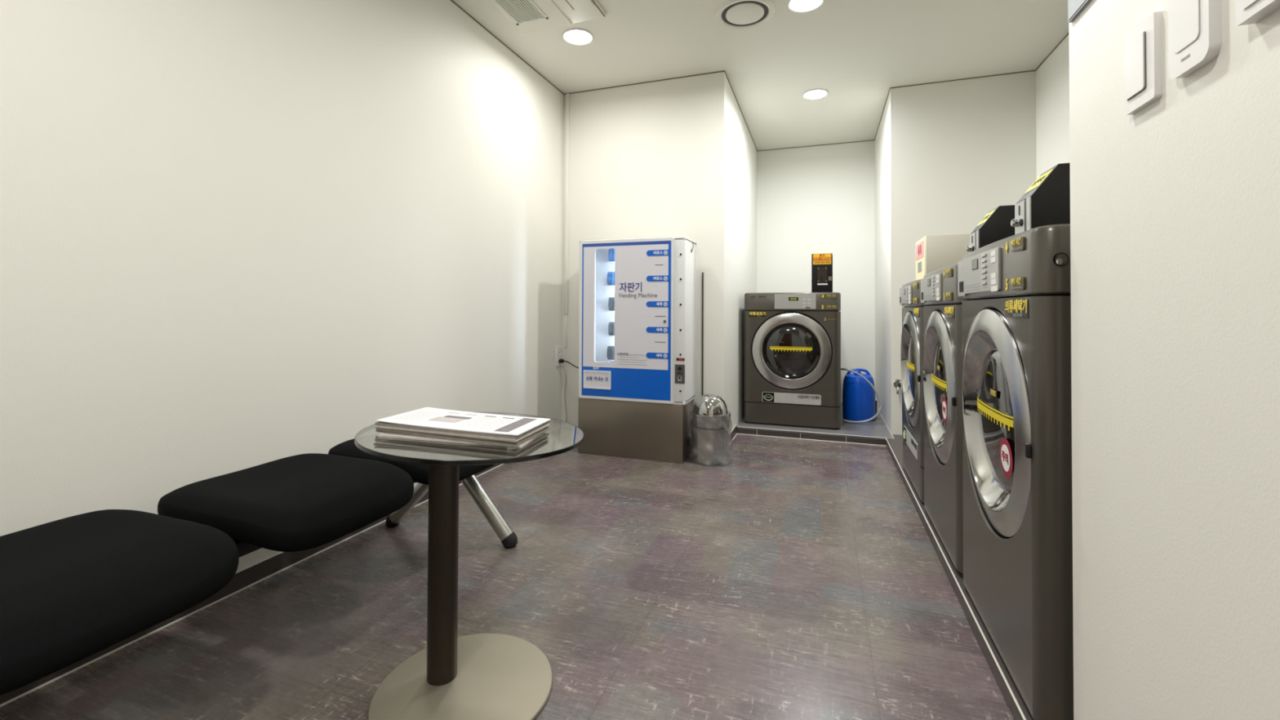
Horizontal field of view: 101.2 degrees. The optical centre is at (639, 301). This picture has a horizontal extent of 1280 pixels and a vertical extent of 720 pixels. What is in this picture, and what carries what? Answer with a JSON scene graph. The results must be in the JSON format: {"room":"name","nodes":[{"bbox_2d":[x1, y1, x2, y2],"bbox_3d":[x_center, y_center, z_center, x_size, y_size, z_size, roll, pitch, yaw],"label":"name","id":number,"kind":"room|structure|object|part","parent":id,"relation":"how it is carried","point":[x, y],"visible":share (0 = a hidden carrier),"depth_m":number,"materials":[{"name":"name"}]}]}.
{"room":"laundry","nodes":[
{"label":"laundry","id":0,"kind":"room"},
{"bbox_2d":[0,0,564,572],"bbox_3d":[-1.440,-0.311,1.403,0.100,2.463,5.097,0,-1,19],"label":"wall","id":1,"kind":"structure","parent":0,"point":[235,235],"depth_m":1.73,"materials":[{"name":"paint"}]},
{"bbox_2d":[0,463,501,704],"bbox_3d":[-1.394,0.890,1.369,0.008,0.060,5.097,0,-1,19],"label":"baseboard","id":2,"kind":"structure","parent":1,"relation":"attached to","point":[241,580],"depth_m":1.68,"materials":[{"name":"tile"}]},
{"bbox_2d":[0,463,503,706],"bbox_3d":[-1.389,0.919,1.367,0.006,0.006,5.097,0,-1,19],"label":"trim","id":3,"kind":"structure","parent":1,"relation":"attached to","point":[300,561],"depth_m":1.52,"materials":[{"name":"white metal"}]},
{"bbox_2d":[235,551,283,573],"bbox_3d":[-1.394,0.859,1.369,0.005,0.005,5.097,0,-1,19],"label":"trim","id":4,"kind":"structure","parent":1,"relation":"attached to","point":[280,552],"depth_m":1.74,"materials":[{"name":"white metal"}]},
{"bbox_2d":[555,346,561,366],"bbox_3d":[-0.574,0.388,3.727,0.010,0.132,0.074,0,-1,19],"label":"wall outlet","id":5,"kind":"object","parent":1,"relation":"attached to","point":[558,350],"visible":0.99,"depth_m":3.72,"materials":[{"name":"white plastic"}]},
{"bbox_2d":[562,365,567,422],"bbox_3d":[-0.537,0.674,3.758,0.037,0.437,0.008,0,-1,19],"label":"cable","id":6,"kind":"object","parent":5,"relation":"hanging from","point":[562,366],"visible":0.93,"depth_m":3.75,"materials":[{"name":"beige plastic"}]},
{"bbox_2d":[0,434,1014,719],"bbox_3d":[0.411,0.963,1.748,3.370,0.060,7.200,0,-1,19],"label":"floor","id":7,"kind":"structure","parent":0,"point":[786,579],"depth_m":1.58,"materials":[{"name":"tile"}]},
{"bbox_2d":[0,438,517,695],"bbox_3d":[-0.984,0.709,1.472,0.625,0.441,1.495,0,-1,19],"label":"bench","id":8,"kind":"object","parent":7,"relation":"on","point":[73,588],"visible":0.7,"depth_m":1.09,"materials":[{"name":"black fabric"}]},
{"bbox_3d":[-1.137,0.540,0.994,0.516,0.118,0.488,0,-1,19],"label":"seat","id":9,"kind":"part","parent":8,"relation":"part of","materials":[{"name":"black fabric"}]},
{"bbox_3d":[-0.967,0.547,1.482,0.516,0.118,0.472,0,-1,19],"label":"seat","id":10,"kind":"part","parent":8,"relation":"part of","materials":[{"name":"black fabric"}]},
{"bbox_3d":[-0.896,0.768,2.152,0.304,0.308,0.054,0,-1,19],"label":"leg","id":11,"kind":"part","parent":8,"relation":"part of","materials":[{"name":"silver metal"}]},
{"bbox_3d":[-0.804,0.555,1.950,0.516,0.118,0.478,0,-1,19],"label":"seat","id":12,"kind":"part","parent":8,"relation":"part of","materials":[{"name":"black fabric"}]},
{"bbox_3d":[-0.619,0.768,2.056,0.282,0.306,0.054,0,-1,19],"label":"leg","id":13,"kind":"part","parent":8,"relation":"part of","materials":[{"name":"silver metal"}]},
{"bbox_2d":[354,412,583,719],"bbox_3d":[-0.417,0.619,1.327,0.543,0.610,0.546,0,-1,19],"label":"glass side table","id":14,"kind":"object","parent":7,"relation":"on","point":[478,676],"visible":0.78,"depth_m":1.25,"materials":[{"name":"glass"}]},
{"bbox_2d":[377,432,541,448],"bbox_3d":[-0.429,0.325,1.311,0.345,0.025,0.207,0,-1,6],"label":"magazine","id":15,"kind":"object","parent":14,"relation":"on","point":[384,434],"visible":0.23,"depth_m":1.22,"materials":[{"name":"paper"}]},
{"bbox_2d":[375,426,549,446],"bbox_3d":[-0.433,0.319,1.317,0.358,0.026,0.208,0,-1,11],"label":"magazine","id":16,"kind":"object","parent":15,"relation":"on","point":[548,428],"visible":0.12,"depth_m":1.22,"materials":[{"name":"paper"}]},
{"bbox_2d":[375,426,549,444],"bbox_3d":[-0.434,0.314,1.318,0.359,0.027,0.208,0,-1,11],"label":"magazine","id":17,"kind":"object","parent":16,"relation":"on","point":[376,428],"visible":0.2,"depth_m":1.22,"materials":[{"name":"paper"}]},
{"bbox_2d":[376,422,550,441],"bbox_3d":[-0.431,0.308,1.315,0.357,0.026,0.207,0,-1,11],"label":"magazine","id":18,"kind":"object","parent":17,"relation":"on","point":[548,424],"visible":0.19,"depth_m":1.22,"materials":[{"name":"paper"}]},
{"bbox_2d":[374,420,549,439],"bbox_3d":[-0.434,0.302,1.318,0.360,0.027,0.209,0,-1,11],"label":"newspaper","id":19,"kind":"object","parent":18,"relation":"on","point":[384,424],"visible":0.29,"depth_m":1.22,"materials":[{"name":"paper"}]},
{"bbox_2d":[375,407,550,435],"bbox_3d":[-0.432,0.296,1.319,0.362,0.025,0.209,0,-1,11],"label":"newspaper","id":20,"kind":"object","parent":19,"relation":"on","point":[428,417],"visible":1,"depth_m":1.30,"materials":[{"name":"white paper"}]},
{"bbox_2d":[427,416,465,422],"bbox_3d":[-0.481,0.294,1.311,0.075,0.006,0.052,0,-1,11],"label":"picture","id":21,"kind":"object","parent":20,"relation":"on","point":[433,419],"depth_m":1.31},
{"bbox_2d":[443,415,471,419],"bbox_3d":[-0.466,0.296,1.348,0.070,0.004,0.023,0,-1,11],"label":"picture","id":22,"kind":"object","parent":20,"relation":"on","point":[451,417],"depth_m":1.34},
{"bbox_3d":[-0.415,0.334,1.333,0.540,0.039,0.540,0,-1,19],"label":"glass","id":23,"kind":"part","parent":14,"relation":"part of","materials":[{"name":"clear glass"}]},
{"bbox_2d":[577,236,696,463],"bbox_3d":[-0.009,0.284,3.334,0.707,1.338,0.324,0,-1,19],"label":"vending machine","id":24,"kind":"object","parent":7,"relation":"on","point":[638,403],"visible":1,"depth_m":3.19,"materials":[{"name":"metal"}]},
{"bbox_2d":[559,358,578,368],"bbox_3d":[-0.444,0.462,3.668,0.278,0.119,0.032,0,-1,24],"label":"power cord","id":25,"kind":"object","parent":24,"relation":"attached to","point":[561,361],"visible":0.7,"depth_m":3.70,"materials":[{"name":"black plastic"}]},
{"bbox_3d":[-0.265,0.481,3.252,0.183,0.112,0.007,0,-1,19],"label":"flap frame","id":26,"kind":"part","parent":24,"relation":"part of","materials":[{"name":"white paint"}]},
{"bbox_2d":[606,346,614,359],"bbox_3d":[-0.143,0.320,3.301,0.115,0.084,0.057,0,-1,19],"label":"packet","id":27,"kind":"object","parent":24,"relation":"on","point":[611,349],"visible":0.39,"depth_m":3.29,"materials":[{"name":"plastic"}]},
{"bbox_2d":[607,271,614,284],"bbox_3d":[-0.143,-0.147,3.308,0.115,0.084,0.057,0,-1,19],"label":"packet","id":28,"kind":"object","parent":24,"relation":"on","point":[611,275],"visible":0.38,"depth_m":3.30,"materials":[{"name":"blue plastic"}]},
{"bbox_2d":[608,297,614,311],"bbox_3d":[-0.135,0.013,3.303,0.115,0.084,0.057,0,-1,19],"label":"packet","id":29,"kind":"object","parent":24,"relation":"on","point":[611,300],"visible":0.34,"depth_m":3.29,"materials":[{"name":"plastic"}]},
{"bbox_2d":[608,321,614,335],"bbox_3d":[-0.135,0.169,3.301,0.115,0.084,0.057,0,-1,19],"label":"packet","id":30,"kind":"object","parent":24,"relation":"on","point":[611,325],"visible":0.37,"depth_m":3.29,"materials":[{"name":"grey plastic"}]},
{"bbox_2d":[608,248,614,261],"bbox_3d":[-0.135,-0.296,3.308,0.115,0.084,0.057,0,-1,19],"label":"packet","id":31,"kind":"object","parent":24,"relation":"on","point":[611,251],"visible":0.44,"depth_m":3.30,"materials":[{"name":"blue plastic"}]},
{"bbox_3d":[-0.092,0.110,3.211,0.605,0.981,0.016,0,-1,19],"label":"door","id":32,"kind":"part","parent":24,"relation":"part of","materials":[{"name":"white paint"}]},
{"bbox_3d":[-0.090,0.110,3.201,0.577,0.946,0.001,0,-1,19],"label":"blue panel","id":33,"kind":"part","parent":24,"relation":"part of","materials":[{"name":"blue"}]},
{"bbox_2d":[617,354,646,364],"bbox_3d":[-0.049,0.349,3.181,0.190,0.060,0.001,0,-1,19],"label":"print","id":34,"kind":"object","parent":24,"relation":"attached to","point":[622,359],"depth_m":3.18,"materials":[{"name":"grey paper"}]},
{"bbox_3d":[0.235,0.425,3.100,0.060,0.112,0.004,0,-1,19],"label":"coin plate","id":35,"kind":"part","parent":24,"relation":"part of","materials":[{"name":"grey metal"}]},
{"bbox_2d":[688,393,732,465],"bbox_3d":[0.424,0.754,3.166,0.262,0.398,0.258,0,-1,19],"label":"trash bin","id":36,"kind":"object","parent":7,"relation":"on","point":[710,418],"visible":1,"depth_m":3.08,"materials":[{"name":"silver metal"}]},
{"bbox_3d":[0.423,0.611,3.170,0.208,0.111,0.208,0,-1,19],"label":"swing lid","id":37,"kind":"part","parent":36,"relation":"part of","materials":[{"name":"silver metal"}]},
{"bbox_2d":[737,427,885,445],"bbox_3d":[1.178,0.944,3.685,0.993,0.040,0.009,0,-1,19],"label":"step","id":38,"kind":"structure","parent":7,"relation":"on","point":[745,431],"depth_m":3.67,"materials":[{"name":"tile"}]},
{"bbox_2d":[561,71,757,432],"bbox_3d":[0.275,-0.260,4.565,1.265,2.463,2.003,0,-1,19],"label":"wall","id":39,"kind":"structure","parent":0,"point":[677,157],"depth_m":3.61,"materials":[{"name":"paint"}]},
{"bbox_2d":[564,93,569,347],"bbox_3d":[-0.527,-0.586,3.781,0.028,1.827,0.014,0,-1,19],"label":"cable conduit","id":40,"kind":"object","parent":39,"relation":"attached to","point":[567,95],"visible":1,"depth_m":3.78,"materials":[{"name":"paint"}]},
{"bbox_2d":[701,272,703,395],"bbox_3d":[0.409,0.332,3.440,0.010,1.050,0.010,0,-1,42],"label":"cable","id":41,"kind":"object","parent":39,"relation":"attached to","point":[702,391],"visible":0.65,"depth_m":3.44,"materials":[{"name":"grey plastic"}]},
{"bbox_2d":[728,425,737,444],"bbox_3d":[0.077,0.930,3.809,1.169,0.060,0.496,0,-1,19],"label":"baseboard","id":42,"kind":"structure","parent":39,"relation":"attached to","point":[734,432],"depth_m":3.70,"materials":[{"name":"tile"}]},
{"bbox_2d":[728,424,885,445],"bbox_3d":[1.094,0.928,3.458,1.002,0.068,0.499,0,-1,19],"label":"trim","id":43,"kind":"structure","parent":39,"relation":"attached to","point":[735,424],"depth_m":3.68,"materials":[{"name":"white"}]},
{"bbox_2d":[452,0,1068,150],"bbox_3d":[0.423,-1.570,1.783,3.370,0.080,7.200,0,-1,19],"label":"ceiling","id":44,"kind":"structure","parent":0,"point":[855,51],"depth_m":3.15,"materials":[{"name":"paint"}]},
{"bbox_2d":[488,0,606,33],"bbox_3d":[-0.591,-1.511,2.341,0.500,0.031,1.090,0,-1,19],"label":"air conditioner","id":45,"kind":"object","parent":44,"relation":"attached to","point":[528,15],"visible":1,"depth_m":2.72,"materials":[{"name":"white plastic"}]},
{"bbox_2d":[490,0,548,25],"bbox_3d":[-0.720,-1.499,2.377,0.192,0.006,0.905,0,-1,19],"label":"grille","id":46,"kind":"object","parent":45,"relation":"attached to","point":[520,12],"depth_m":2.70,"materials":[{"name":"white plastic"}]},
{"bbox_2d":[561,28,593,44],"bbox_3d":[-0.354,-1.508,3.005,0.180,0.016,0.180,0,-1,19],"label":"recessed light","id":47,"kind":"object","parent":44,"relation":"in","point":[572,36],"visible":1,"depth_m":2.98,"materials":[{"name":"white plastic"}]},
{"bbox_2d":[715,0,775,29],"bbox_3d":[0.550,-1.508,2.760,0.310,0.014,0.310,0,-1,19],"label":"ceiling vent","id":48,"kind":"object","parent":44,"relation":"in","point":[731,14],"visible":1,"depth_m":2.75,"materials":[{"name":"white plastic"}]},
{"bbox_2d":[786,0,824,12],"bbox_3d":[0.837,-1.508,2.655,0.180,0.016,0.180,0,-1,19],"label":"recessed light","id":49,"kind":"object","parent":44,"relation":"in","point":[797,6],"visible":1,"depth_m":2.67,"materials":[{"name":"white plastic"}]},
{"bbox_2d":[802,88,828,99],"bbox_3d":[1.262,-1.490,3.788,0.180,0.016,0.180,0,-1,19],"label":"recessed light","id":50,"kind":"object","parent":44,"relation":"in","point":[814,94],"visible":1,"depth_m":3.77,"materials":[{"name":"white plastic"}]},
{"bbox_2d":[756,140,875,402],"bbox_3d":[1.670,-0.247,5.046,1.054,2.463,0.179,0,-1,19],"label":"wall","id":51,"kind":"structure","parent":0,"point":[820,199],"depth_m":4.93,"materials":[{"name":"paint"}]},
{"bbox_2d":[737,402,1034,719],"bbox_3d":[1.382,0.929,2.915,1.904,0.050,4.001,0,-1,19],"label":"floor","id":52,"kind":"structure","parent":0,"point":[896,444],"depth_m":1.99,"materials":[{"name":"tile"}]},
{"bbox_2d":[744,292,840,429],"bbox_3d":[1.229,0.429,4.213,0.690,0.985,0.782,0,-1,19],"label":"washing machine","id":53,"kind":"object","parent":52,"relation":"on","point":[793,340],"visible":1,"depth_m":3.86,"materials":[{"name":"grey metal"}]},
{"bbox_2d":[763,391,773,402],"bbox_3d":[0.955,0.709,3.911,0.082,0.070,0.001,0,-1,19],"label":"picture","id":54,"kind":"object","parent":53,"relation":"attached to","point":[768,397],"depth_m":3.91,"materials":[{"name":"black"}]},
{"bbox_3d":[1.111,0.360,3.875,0.400,0.400,0.029,0,1,19],"label":"door glass","id":55,"kind":"part","parent":53,"relation":"part of","materials":[{"name":"black"}]},
{"bbox_3d":[1.113,0.360,3.881,0.564,0.564,0.024,0,1,19],"label":"door","id":56,"kind":"part","parent":53,"relation":"part of","materials":[{"name":"grey plastic"}]},
{"bbox_3d":[1.230,0.915,4.217,0.630,0.012,0.720,0,-1,19],"label":"feet frame","id":57,"kind":"part","parent":53,"relation":"part of","materials":[{"name":"black plastic"}]},
{"bbox_3d":[1.231,0.835,4.219,0.686,0.148,0.758,0,-1,19],"label":"panel","id":58,"kind":"part","parent":53,"relation":"part of","materials":[{"name":"grey metal"}]},
{"bbox_3d":[1.233,0.003,4.225,0.690,0.133,0.770,0,-1,19],"label":"control panel","id":59,"kind":"part","parent":53,"relation":"part of","materials":[{"name":"grey metal"}]},
{"bbox_3d":[1.134,-0.003,3.850,0.290,0.109,0.005,0,-1,19],"label":"control plate","id":60,"kind":"part","parent":53,"relation":"part of","materials":[{"name":"silver metal"}]},
{"bbox_2d":[811,253,832,292],"bbox_3d":[1.365,-0.210,3.942,0.144,0.285,0.224,0,-1,21],"label":"box","id":61,"kind":"object","parent":53,"relation":"on","point":[821,264],"visible":0.98,"depth_m":3.84,"materials":[{"name":"black paint"}]},
{"bbox_3d":[1.329,-0.197,3.838,0.066,0.107,0.003,0,-1,21],"label":"coin plate","id":62,"kind":"part","parent":61,"relation":"part of","materials":[{"name":"metal"}]},
{"bbox_2d":[842,368,875,421],"bbox_3d":[1.726,0.724,4.154,0.240,0.397,0.240,0,-1,19],"label":"jerrycan","id":63,"kind":"object","parent":52,"relation":"on","point":[858,395],"visible":0.84,"depth_m":4.06,"materials":[{"name":"blue plastic"}]},
{"bbox_3d":[1.730,0.560,4.165,0.188,0.068,0.022,0,-1,19],"label":"handle","id":64,"kind":"part","parent":63,"relation":"part of","materials":[{"name":"blue plastic"}]},
{"bbox_2d":[840,368,882,422],"bbox_3d":[1.658,0.713,4.004,0.315,0.405,0.132,0,-1,42],"label":"hose","id":65,"kind":"object","parent":52,"relation":"on","point":[845,369],"visible":1,"depth_m":3.96,"materials":[{"name":"grey"}]},
{"bbox_2d":[875,400,877,413],"bbox_3d":[1.906,0.877,4.406,0.156,0.100,0.156,0,-1,19],"label":"plastic tub","id":66,"kind":"object","parent":52,"relation":"on","point":[876,402],"visible":0.16,"depth_m":4.35,"materials":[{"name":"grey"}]},
{"bbox_2d":[899,279,926,502],"bbox_3d":[1.690,0.399,2.489,0.779,1.000,0.660,0,-1,19],"label":"washing machine","id":67,"kind":"object","parent":52,"relation":"on","point":[912,344],"visible":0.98,"depth_m":2.52,"materials":[{"name":"grey metal"}]},
{"bbox_3d":[1.420,-0.029,2.857,0.009,0.092,0.084,0,-1,19],"label":"dispenser drawer","id":68,"kind":"part","parent":67,"relation":"part of","materials":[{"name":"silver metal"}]},
{"bbox_2d":[902,426,906,442],"bbox_3d":[1.389,0.695,2.760,0.007,0.070,0.082,0,-1,19],"label":"picture","id":69,"kind":"object","parent":67,"relation":"attached to","point":[904,427],"depth_m":2.76},
{"bbox_3d":[1.347,-0.035,2.662,0.005,0.086,0.327,0,-1,19],"label":"control plate","id":70,"kind":"part","parent":67,"relation":"part of","materials":[{"name":"silver metal"}]},
{"bbox_3d":[1.355,0.333,2.610,0.029,0.372,0.372,-2,-1,19],"label":"door glass","id":71,"kind":"part","parent":67,"relation":"part of","materials":[{"name":"black"}]},
{"bbox_3d":[1.700,0.813,2.482,0.758,0.148,0.651,0,-1,19],"label":"panel","id":72,"kind":"part","parent":67,"relation":"part of","materials":[{"name":"grey metal"}]},
{"bbox_3d":[1.698,-0.039,2.496,0.770,0.124,0.655,0,-1,19],"label":"control panel","id":73,"kind":"part","parent":67,"relation":"part of","materials":[{"name":"grey metal"}]},
{"bbox_2d":[915,233,970,279],"bbox_3d":[1.645,-0.214,2.709,0.364,0.232,0.310,0,-1,19],"label":"box","id":74,"kind":"object","parent":67,"relation":"on","point":[933,252],"visible":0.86,"depth_m":2.60,"materials":[{"name":"beige metal"}]},
{"bbox_2d":[917,261,921,272],"bbox_3d":[1.479,-0.184,2.782,0.001,0.052,0.110,0,-1,19],"label":"picture","id":75,"kind":"object","parent":74,"relation":"attached to","point":[919,263],"depth_m":2.78,"materials":[{"name":"grey"}]},
{"bbox_2d":[920,263,966,574],"bbox_3d":[1.474,0.382,1.865,0.779,1.014,0.660,0,-1,19],"label":"washing machine","id":76,"kind":"object","parent":52,"relation":"on","point":[942,357],"visible":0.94,"depth_m":1.87,"materials":[{"name":"grey metal"}]},
{"bbox_3d":[1.204,-0.048,2.233,0.009,0.102,0.084,0,-1,19],"label":"dispenser drawer","id":77,"kind":"part","parent":76,"relation":"part of","materials":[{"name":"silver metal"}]},
{"bbox_3d":[1.130,-0.054,2.038,0.005,0.096,0.327,0,-1,19],"label":"control plate","id":78,"kind":"part","parent":76,"relation":"part of","materials":[{"name":"silver metal"}]},
{"bbox_3d":[1.138,0.317,1.985,0.029,0.372,0.372,-2,-1,19],"label":"door glass","id":79,"kind":"part","parent":76,"relation":"part of","materials":[{"name":"black"}]},
{"bbox_3d":[1.481,-0.058,1.872,0.770,0.134,0.655,0,-1,19],"label":"control panel","id":80,"kind":"part","parent":76,"relation":"part of","materials":[{"name":"grey metal"}]},
{"bbox_2d":[966,204,1014,252],"bbox_3d":[1.298,-0.224,1.784,0.318,0.194,0.112,0,-1,19],"label":"box","id":81,"kind":"object","parent":76,"relation":"on","point":[995,226],"visible":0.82,"depth_m":1.76,"materials":[{"name":"black paint"}]},
{"bbox_3d":[1.168,-0.185,1.846,0.004,0.110,0.070,0,-1,19],"label":"coin plate","id":82,"kind":"part","parent":81,"relation":"part of","materials":[{"name":"silver metal"}]},
{"bbox_3d":[1.149,-0.186,1.790,0.003,0.114,0.024,0,-1,19],"label":"edge plate","id":83,"kind":"part","parent":81,"relation":"part of","materials":[{"name":"silver metal"}]},
{"bbox_2d":[957,223,1073,719],"bbox_3d":[1.256,0.364,1.238,0.779,1.032,0.660,0,-1,19],"label":"washing machine","id":84,"kind":"object","parent":52,"relation":"on","point":[1016,288],"visible":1,"depth_m":1.14,"materials":[{"name":"grey metal"}]},
{"bbox_3d":[0.986,-0.072,1.607,0.009,0.109,0.084,0,-1,19],"label":"dispenser drawer","id":85,"kind":"part","parent":84,"relation":"part of","materials":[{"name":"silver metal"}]},
{"bbox_3d":[0.912,-0.078,1.412,0.005,0.103,0.327,0,-1,19],"label":"control plate","id":86,"kind":"part","parent":84,"relation":"part of","materials":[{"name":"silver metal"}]},
{"bbox_3d":[0.920,0.301,1.359,0.029,0.372,0.372,-2,-1,19],"label":"door glass","id":87,"kind":"part","parent":84,"relation":"part of","materials":[{"name":"black"}]},
{"bbox_3d":[0.926,0.301,1.357,0.024,0.564,0.564,-2,-1,19],"label":"door","id":88,"kind":"part","parent":84,"relation":"part of","materials":[{"name":"grey plastic"}]},
{"bbox_3d":[1.264,-0.082,1.246,0.770,0.141,0.655,0,-1,19],"label":"control panel","id":89,"kind":"part","parent":84,"relation":"part of","materials":[{"name":"grey metal"}]},
{"bbox_2d":[1010,162,1070,234],"bbox_3d":[1.144,-0.248,1.341,0.318,0.194,0.112,0,-1,19],"label":"box","id":90,"kind":"object","parent":84,"relation":"on","point":[1046,202],"visible":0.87,"depth_m":1.32,"materials":[{"name":"black paint"}]},
{"bbox_3d":[1.014,-0.210,1.403,0.004,0.110,0.070,0,-1,19],"label":"coin plate","id":91,"kind":"part","parent":90,"relation":"part of","materials":[{"name":"silver metal"}]},
{"bbox_3d":[0.995,-0.211,1.347,0.003,0.114,0.024,0,-1,19],"label":"edge plate","id":92,"kind":"part","parent":90,"relation":"part of","materials":[{"name":"silver metal"}]},
{"bbox_2d":[874,71,1036,435],"bbox_3d":[2.468,-0.256,4.137,1.051,2.463,1.373,0,-1,19],"label":"wall","id":93,"kind":"structure","parent":0,"point":[948,154],"depth_m":3.58,"materials":[{"name":"paint"}]},
{"bbox_2d":[893,379,901,394],"bbox_3d":[1.760,0.574,3.586,0.048,0.092,0.109,0,-1,19],"label":"faucet","id":94,"kind":"object","parent":93,"relation":"attached to","point":[896,384],"visible":1,"depth_m":3.57,"materials":[{"name":"silver metal"}]},
{"bbox_3d":[1.746,0.593,3.559,0.016,0.053,0.051,0,-1,30],"label":"spout","id":95,"kind":"part","parent":94,"relation":"part of","materials":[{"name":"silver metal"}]},
{"bbox_2d":[1035,34,1070,178],"bbox_3d":[2.185,-0.287,2.023,0.199,2.463,2.807,0,-1,19],"label":"wall","id":96,"kind":"structure","parent":0,"point":[1052,77],"depth_m":3.14,"materials":[{"name":"paint"}]},
{"bbox_2d":[1068,0,1279,719],"bbox_3d":[0.843,-0.329,-0.542,1.052,2.463,2.920,0,-1,19],"label":"wall","id":97,"kind":"structure","parent":0,"point":[1175,202],"depth_m":0.71,"materials":[{"name":"paint"}]},
{"bbox_2d":[450,0,1068,151],"bbox_3d":[0.363,-1.527,1.762,3.071,0.006,6.921,0,-1,19],"label":"trim","id":98,"kind":"structure","parent":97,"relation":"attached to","point":[453,2],"depth_m":3.56,"materials":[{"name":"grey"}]},
{"bbox_2d":[876,408,1026,719],"bbox_3d":[1.453,0.927,2.890,0.055,0.053,4.001,0,-1,19],"label":"trim","id":99,"kind":"structure","parent":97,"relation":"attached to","point":[948,566],"depth_m":1.51,"materials":[{"name":"white metal"}]},
{"bbox_2d":[1067,0,1091,22],"bbox_3d":[0.774,-0.685,0.875,0.007,0.305,0.274,0,-1,19],"label":"wall sign","id":100,"kind":"object","parent":97,"relation":"attached to","point":[1075,7],"visible":1,"depth_m":0.97,"materials":[{"name":"grey"}]},
{"bbox_2d":[1124,10,1162,115],"bbox_3d":[0.736,-0.347,0.772,0.012,0.122,0.076,0,-1,19],"label":"light switch","id":101,"kind":"object","parent":97,"relation":"attached to","point":[1143,46],"visible":1,"depth_m":0.76,"materials":[{"name":"white plastic"}]},
{"bbox_2d":[1168,0,1222,78],"bbox_3d":[0.698,-0.389,0.665,0.013,0.192,0.078,0,-1,19],"label":"controller","id":102,"kind":"object","parent":97,"relation":"attached to","point":[1194,26],"visible":1,"depth_m":0.66,"materials":[{"name":"white plastic"}]},
{"bbox_2d":[1181,53,1189,62],"bbox_3d":[0.694,-0.310,0.669,0.001,0.003,0.016,0,-1,19],"label":"print","id":103,"kind":"object","parent":102,"relation":"attached to","point":[1184,57],"depth_m":0.67,"materials":[{"name":"grey plastic"}]},
{"bbox_2d":[1235,0,1279,26],"bbox_3d":[0.646,-0.384,0.523,0.018,0.158,0.124,0,-1,19],"label":"wall control box","id":104,"kind":"object","parent":97,"relation":"attached to","point":[1246,11],"visible":1,"depth_m":0.56,"materials":[{"name":"white plastic"}]},
{"bbox_3d":[0.638,-0.385,0.523,0.002,0.136,0.105,0,-1,19],"label":"plate","id":105,"kind":"part","parent":104,"relation":"part of","materials":[{"name":"white plastic"}]}
]}

